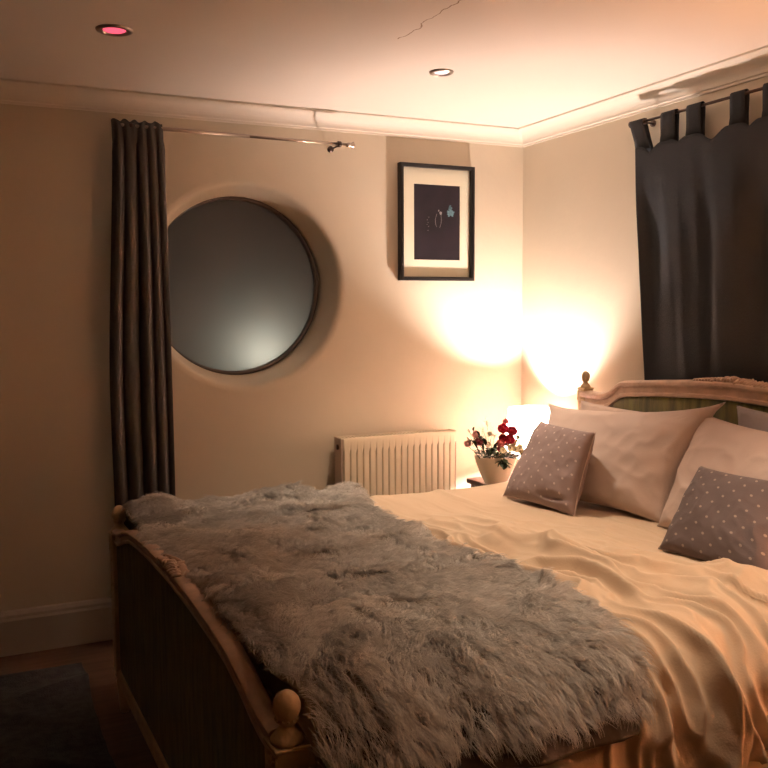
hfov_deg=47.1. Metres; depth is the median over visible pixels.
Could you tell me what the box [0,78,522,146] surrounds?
trim
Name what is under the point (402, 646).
fur throw
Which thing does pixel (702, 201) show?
curtain
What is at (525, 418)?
table lamp
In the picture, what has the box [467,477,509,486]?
bedside table
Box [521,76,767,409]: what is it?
wall
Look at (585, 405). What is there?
pillow
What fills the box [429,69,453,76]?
recessed light
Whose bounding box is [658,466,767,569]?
cushion
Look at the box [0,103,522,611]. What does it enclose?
wall
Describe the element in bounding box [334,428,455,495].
radiator
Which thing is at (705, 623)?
duvet
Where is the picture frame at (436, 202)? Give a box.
[397,162,474,280]
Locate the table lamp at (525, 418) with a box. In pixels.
[504,405,549,458]
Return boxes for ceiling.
[0,0,767,127]
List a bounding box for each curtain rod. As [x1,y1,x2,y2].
[121,123,354,152]
[628,87,762,127]
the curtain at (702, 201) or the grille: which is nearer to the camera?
the curtain at (702, 201)
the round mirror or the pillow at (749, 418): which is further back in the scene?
the round mirror
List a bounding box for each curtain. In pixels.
[109,118,174,505]
[629,83,767,382]
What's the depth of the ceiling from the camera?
3.11 m
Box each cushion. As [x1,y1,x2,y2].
[503,421,595,516]
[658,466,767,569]
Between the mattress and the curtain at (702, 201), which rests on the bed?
the mattress
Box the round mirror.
[168,196,318,374]
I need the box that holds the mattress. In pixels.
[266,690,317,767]
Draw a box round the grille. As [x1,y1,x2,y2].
[334,428,455,439]
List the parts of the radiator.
panel, panel, panel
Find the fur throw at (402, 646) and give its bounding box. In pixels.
[121,480,661,767]
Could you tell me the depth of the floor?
3.43 m
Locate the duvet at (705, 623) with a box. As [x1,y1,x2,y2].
[132,481,767,767]
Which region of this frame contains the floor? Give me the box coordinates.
[0,640,157,767]
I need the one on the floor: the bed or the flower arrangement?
the bed
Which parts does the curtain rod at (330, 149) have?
rod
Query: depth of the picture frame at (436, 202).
4.46 m
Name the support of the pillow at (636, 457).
on the duvet at (705, 623)
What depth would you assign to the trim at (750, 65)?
3.70 m
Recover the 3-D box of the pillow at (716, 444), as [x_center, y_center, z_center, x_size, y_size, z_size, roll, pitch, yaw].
[1.215,0.338,2.905,0.312,0.399,0.755,-3,6,-25]
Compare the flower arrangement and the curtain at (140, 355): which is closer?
the curtain at (140, 355)
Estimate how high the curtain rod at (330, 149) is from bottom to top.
0.042 m
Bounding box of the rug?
[0,662,116,767]
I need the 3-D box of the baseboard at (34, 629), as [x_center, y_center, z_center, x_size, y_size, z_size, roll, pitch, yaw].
[-1.919,1.079,3.612,5.848,0.190,0.022,-3,6,-25]
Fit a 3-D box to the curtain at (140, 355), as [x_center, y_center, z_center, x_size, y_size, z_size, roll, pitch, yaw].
[-1.055,-0.009,3.807,0.272,2.224,0.061,-3,6,-25]
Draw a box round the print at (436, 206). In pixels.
[414,184,459,259]
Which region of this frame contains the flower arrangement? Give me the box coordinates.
[464,418,526,484]
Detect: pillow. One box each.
[548,402,725,522]
[580,401,638,411]
[657,417,767,528]
[736,406,767,431]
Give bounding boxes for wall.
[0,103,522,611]
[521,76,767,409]
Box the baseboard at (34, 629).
[0,597,112,656]
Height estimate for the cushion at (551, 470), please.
0.313 m
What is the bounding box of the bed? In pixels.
[108,371,767,767]
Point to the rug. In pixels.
(49, 719)
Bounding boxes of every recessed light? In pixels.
[95,24,132,36]
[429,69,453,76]
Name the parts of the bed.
post, leg, footboard rail, footboard panel, footboard rail, post, post, headboard rail, headboard panel, rail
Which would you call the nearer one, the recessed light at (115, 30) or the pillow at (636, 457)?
the recessed light at (115, 30)
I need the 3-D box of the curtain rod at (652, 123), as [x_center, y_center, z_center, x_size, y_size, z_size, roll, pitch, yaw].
[1.434,-1.059,3.091,0.065,0.040,1.649,-3,6,-25]
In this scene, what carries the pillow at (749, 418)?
on the duvet at (705, 623)
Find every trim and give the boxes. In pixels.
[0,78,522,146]
[519,45,767,147]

